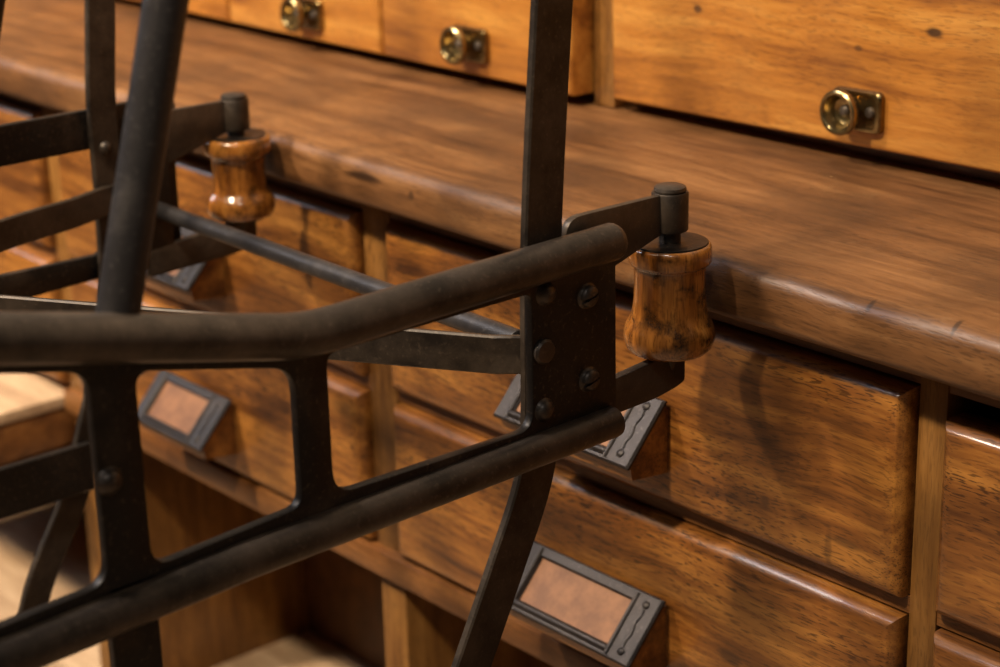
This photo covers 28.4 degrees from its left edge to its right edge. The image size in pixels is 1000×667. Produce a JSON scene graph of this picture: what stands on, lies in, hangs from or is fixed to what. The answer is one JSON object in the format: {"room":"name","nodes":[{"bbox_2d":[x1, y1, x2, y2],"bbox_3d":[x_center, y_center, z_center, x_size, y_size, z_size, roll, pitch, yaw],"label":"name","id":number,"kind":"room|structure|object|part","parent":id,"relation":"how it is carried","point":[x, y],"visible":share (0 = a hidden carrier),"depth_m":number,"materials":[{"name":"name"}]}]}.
{"room":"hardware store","nodes":[
{"label":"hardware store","id":0,"kind":"room"},
{"bbox_3d":[-1.194,1.009,0.911,3.820,0.050,7.400,-17,25,-38],"label":"floor","id":1,"kind":"structure","parent":0,"visible":0},
{"bbox_2d":[0,0,715,666],"bbox_3d":[-0.253,0.235,1.056,0.620,1.272,0.454,-17,25,-38],"label":"frame","id":2,"kind":"object","parent":1,"relation":"on","point":[574,398],"visible":1,"depth_m":0.92,"materials":[{"name":"metal"}]},
{"bbox_3d":[-0.282,-0.274,1.147,0.100,0.328,0.012,-17,25,-38],"label":"rod","id":3,"kind":"part","parent":2,"relation":"part of","materials":[{"name":"metal"}]},
{"bbox_3d":[-0.436,0.138,1.130,0.459,0.033,0.005,-17,25,-38],"label":"rail","id":4,"kind":"part","parent":2,"relation":"part of","materials":[{"name":"metal"}]},
{"bbox_3d":[-0.416,-0.071,1.096,0.544,0.211,0.006,-17,25,-38],"label":"plate","id":5,"kind":"part","parent":2,"relation":"part of","materials":[{"name":"metal"}]},
{"bbox_3d":[-0.143,0.492,0.951,0.024,0.827,0.006,-17,25,-38],"label":"post","id":6,"kind":"part","parent":2,"relation":"part of","materials":[{"name":"metal"}]},
{"bbox_3d":[-0.222,-0.080,1.256,0.028,0.077,0.005,-17,25,-38],"label":"fork plate","id":7,"kind":"part","parent":2,"relation":"part of","materials":[{"name":"metal"}]},
{"bbox_3d":[-0.194,-0.058,1.288,0.083,0.026,0.017,-17,25,-38],"label":"arm","id":8,"kind":"part","parent":2,"relation":"part of","materials":[{"name":"brown metal"}]},
{"bbox_3d":[-0.196,-0.127,1.264,0.083,0.040,0.019,-17,25,-38],"label":"arm","id":9,"kind":"part","parent":2,"relation":"part of","materials":[{"name":"brown metal"}]},
{"bbox_2d":[211,127,265,141],"bbox_3d":[-0.172,-0.129,1.286,0.039,0.002,0.039,-5,20,-11],"label":"washer","id":10,"kind":"object","parent":2,"relation":"in","point":[218,134],"depth_m":1.28,"materials":[{"name":"metal"}]},
{"bbox_3d":[-0.151,0.030,0.794,0.544,0.201,0.006,-17,25,-38],"label":"plate","id":11,"kind":"part","parent":2,"relation":"part of","materials":[{"name":"metal"}]},
{"bbox_3d":[-0.147,0.115,0.818,0.542,0.034,0.018,-17,25,-38],"label":"rail","id":12,"kind":"part","parent":2,"relation":"part of","materials":[{"name":"metal"}]},
{"bbox_3d":[-0.149,-0.019,0.772,0.546,0.105,0.021,-17,25,-38],"label":"rail","id":13,"kind":"part","parent":2,"relation":"part of","materials":[{"name":"metal"}]},
{"bbox_3d":[-0.106,-0.038,1.105,0.011,0.029,0.398,-14,23,-33],"label":"tie rod","id":14,"kind":"part","parent":2,"relation":"part of","materials":[{"name":"grey metal"}]},
{"bbox_3d":[0.062,-0.046,0.978,0.083,0.040,0.019,-17,25,-38],"label":"arm","id":15,"kind":"part","parent":2,"relation":"part of","materials":[{"name":"brown metal"}]},
{"bbox_3d":[0.063,0.028,1.004,0.083,0.024,0.017,-17,25,-38],"label":"arm","id":16,"kind":"part","parent":2,"relation":"part of","materials":[{"name":"brown metal"}]},
{"bbox_2d":[639,231,708,253],"bbox_3d":[0.086,-0.046,1.000,0.039,0.002,0.039,-10,21,-24],"label":"washer","id":17,"kind":"object","parent":2,"relation":"in","point":[650,242],"depth_m":0.99,"materials":[{"name":"metal"}]},
{"bbox_2d":[0,92,999,666],"bbox_3d":[0.102,0.270,1.549,0.598,0.866,1.846,-17,25,-38],"label":"base cabinet","id":18,"kind":"object","parent":1,"relation":"on","point":[791,501],"visible":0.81,"depth_m":1.19,"materials":[{"name":"brown wood"}]},
{"bbox_3d":[-0.500,-0.238,1.754,0.019,0.013,0.419,-17,25,-38],"label":"rail","id":19,"kind":"part","parent":18,"relation":"part of","materials":[{"name":"brown wood"}]},
{"bbox_3d":[-0.432,-0.197,1.829,0.216,0.114,0.415,-17,25,-38],"label":"drawer","id":20,"kind":"part","parent":18,"relation":"part of","materials":[{"name":"brown wood"}]},
{"bbox_2d":[0,373,70,424],"bbox_3d":[-0.454,-0.006,1.872,0.284,0.011,0.413,-17,25,-38],"label":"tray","id":21,"kind":"object","parent":18,"relation":"on","point":[25,398],"depth_m":1.68,"materials":[{"name":"brown wood"}]},
{"bbox_3d":[-0.429,-0.081,1.870,0.216,0.110,0.415,-17,25,-38],"label":"drawer","id":22,"kind":"part","parent":18,"relation":"part of","materials":[{"name":"brown wood"}]},
{"bbox_2d":[0,407,76,463],"bbox_3d":[-0.452,0.015,1.881,0.279,0.034,0.409,-17,25,-38],"label":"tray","id":23,"kind":"object","parent":18,"relation":"on","point":[24,431],"depth_m":1.67,"materials":[{"name":"brown wood"}]},
{"bbox_3d":[-0.497,-0.118,1.796,0.019,0.010,0.419,-17,25,-38],"label":"rail","id":24,"kind":"part","parent":18,"relation":"part of","materials":[{"name":"brown wood"}]},
{"bbox_3d":[-0.242,-0.059,1.442,0.032,0.034,0.095,-17,25,-38],"label":"label frame","id":25,"kind":"part","parent":18,"relation":"part of","materials":[{"name":"metal"}]},
{"bbox_3d":[-0.239,0.057,1.482,0.032,0.034,0.095,-17,25,-38],"label":"label frame","id":26,"kind":"part","parent":18,"relation":"part of","materials":[{"name":"metal"}]},
{"bbox_3d":[-0.213,-0.136,1.440,0.019,0.013,0.399,-17,25,-38],"label":"rail","id":27,"kind":"part","parent":18,"relation":"part of","materials":[{"name":"brown wood"}]},
{"bbox_3d":[-0.146,-0.095,1.516,0.216,0.114,0.395,-17,25,-38],"label":"drawer","id":28,"kind":"part","parent":18,"relation":"part of","materials":[{"name":"brown wood"}]},
{"bbox_3d":[-0.143,0.021,1.556,0.216,0.110,0.395,-17,25,-38],"label":"drawer","id":29,"kind":"part","parent":18,"relation":"part of","materials":[{"name":"brown wood"}]},
{"bbox_3d":[0.098,0.239,1.534,0.012,0.785,1.802,-17,25,-38],"label":"panel","id":30,"kind":"part","parent":18,"relation":"part of","materials":[{"name":"brown wood"}]},
{"bbox_3d":[-0.210,-0.016,1.482,0.019,0.010,0.399,-17,25,-38],"label":"rail","id":31,"kind":"part","parent":18,"relation":"part of","materials":[{"name":"brown wood"}]},
{"bbox_2d":[64,387,609,666],"bbox_3d":[0.155,0.189,1.257,0.218,0.020,1.352,-17,25,-38],"label":"shelf","id":32,"kind":"object","parent":18,"relation":"attached to","point":[402,571],"depth_m":1.36,"materials":[{"name":"brown wood"}]},
{"bbox_2d":[0,0,999,400],"bbox_3d":[0.103,-0.158,1.408,0.531,0.034,1.880,-17,25,-38],"label":"countertop","id":33,"kind":"structure","parent":18,"relation":"on","point":[892,263],"depth_m":1.19,"materials":[{"name":"brown wood"}]},
{"bbox_2d":[134,0,999,181],"bbox_3d":[0.164,-0.308,1.422,0.372,0.236,1.850,-17,25,-38],"label":"upper cabinet","id":34,"kind":"object","parent":33,"relation":"on","point":[917,82],"visible":1,"depth_m":1.23,"materials":[{"name":"brown wood"}]},
{"bbox_3d":[-0.198,-0.412,1.793,0.295,0.190,0.246,-17,25,-38],"label":"drawer","id":35,"kind":"part","parent":34,"relation":"part of","materials":[{"name":"brown wood"}]},
{"bbox_3d":[-0.160,-0.251,1.551,0.014,0.028,0.028,-17,25,-38],"label":"knob","id":36,"kind":"part","parent":34,"relation":"part of","materials":[{"name":"gold metal"}]},
{"bbox_3d":[-0.048,-0.358,1.629,0.295,0.190,0.205,-17,25,-38],"label":"drawer","id":37,"kind":"part","parent":34,"relation":"part of","materials":[{"name":"brown wood"}]},
{"bbox_3d":[-0.151,-0.251,1.552,0.006,0.025,0.037,-17,25,-38],"label":"knob plate","id":38,"kind":"part","parent":34,"relation":"part of","materials":[{"name":"gold metal"}]},
{"bbox_3d":[-0.030,-0.206,1.408,0.014,0.028,0.028,-17,25,-38],"label":"knob","id":39,"kind":"part","parent":34,"relation":"part of","materials":[{"name":"gold metal"}]},
{"bbox_3d":[-0.021,-0.206,1.410,0.006,0.025,0.037,-17,25,-38],"label":"knob plate","id":40,"kind":"part","parent":34,"relation":"part of","materials":[{"name":"gold metal"}]},
{"bbox_3d":[0.089,-0.309,1.479,0.295,0.190,0.208,-17,25,-38],"label":"drawer","id":41,"kind":"part","parent":34,"relation":"part of","materials":[{"name":"brown wood"}]},
{"bbox_3d":[0.180,-0.203,1.471,0.296,0.006,1.821,-17,25,-38],"label":"board","id":42,"kind":"part","parent":34,"relation":"part of","materials":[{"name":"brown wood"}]},
{"bbox_3d":[0.314,-0.235,1.241,0.282,0.190,0.411,-17,24,-38],"label":"drawer","id":43,"kind":"part","parent":34,"relation":"part of","materials":[{"name":"brown wood"}]},
{"bbox_3d":[0.203,-0.132,1.170,0.014,0.028,0.028,-17,24,-38],"label":"knob","id":44,"kind":"part","parent":34,"relation":"part of","materials":[{"name":"gold metal"}]},
{"bbox_3d":[0.212,-0.132,1.172,0.006,0.025,0.037,-17,24,-38],"label":"knob plate","id":45,"kind":"part","parent":34,"relation":"part of","materials":[{"name":"gold metal"}]},
{"bbox_3d":[0.044,0.043,1.129,0.032,0.034,0.113,-17,25,-38],"label":"label frame","id":46,"kind":"part","parent":18,"relation":"part of","materials":[{"name":"metal"}]},
{"bbox_3d":[0.047,0.159,1.169,0.032,0.034,0.113,-17,25,-38],"label":"label frame","id":47,"kind":"part","parent":18,"relation":"part of","materials":[{"name":"metal"}]},
{"bbox_3d":[0.145,0.124,1.240,0.216,0.110,0.418,-17,25,-38],"label":"drawer","id":48,"kind":"part","parent":18,"relation":"part of","materials":[{"name":"brown wood"}]},
{"bbox_3d":[0.078,0.087,1.167,0.019,0.010,0.422,-17,25,-38],"label":"rail","id":49,"kind":"part","parent":18,"relation":"part of","materials":[{"name":"brown wood"}]},
{"bbox_3d":[0.075,-0.033,1.125,0.019,0.013,0.422,-17,25,-38],"label":"rail","id":50,"kind":"part","parent":18,"relation":"part of","materials":[{"name":"brown wood"}]},
{"bbox_3d":[0.143,0.008,1.200,0.216,0.114,0.418,-17,25,-38],"label":"drawer","id":51,"kind":"part","parent":18,"relation":"part of","materials":[{"name":"brown wood"}]},
{"bbox_3d":[0.436,0.228,0.922,0.216,0.110,0.426,-17,25,-38],"label":"drawer","id":52,"kind":"part","parent":18,"relation":"part of","materials":[{"name":"brown wood"}]},
{"bbox_3d":[0.433,0.117,0.884,0.216,0.104,0.426,-17,25,-38],"label":"drawer","id":53,"kind":"part","parent":18,"relation":"part of","materials":[{"name":"brown wood"}]},
{"bbox_3d":[0.368,0.191,0.849,0.019,0.010,0.430,-17,25,-38],"label":"rail","id":54,"kind":"part","parent":18,"relation":"part of","materials":[{"name":"brown wood"}]},
{"bbox_3d":[0.365,0.071,0.807,0.019,0.013,0.430,-17,25,-38],"label":"rail","id":55,"kind":"part","parent":18,"relation":"part of","materials":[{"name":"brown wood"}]}
]}

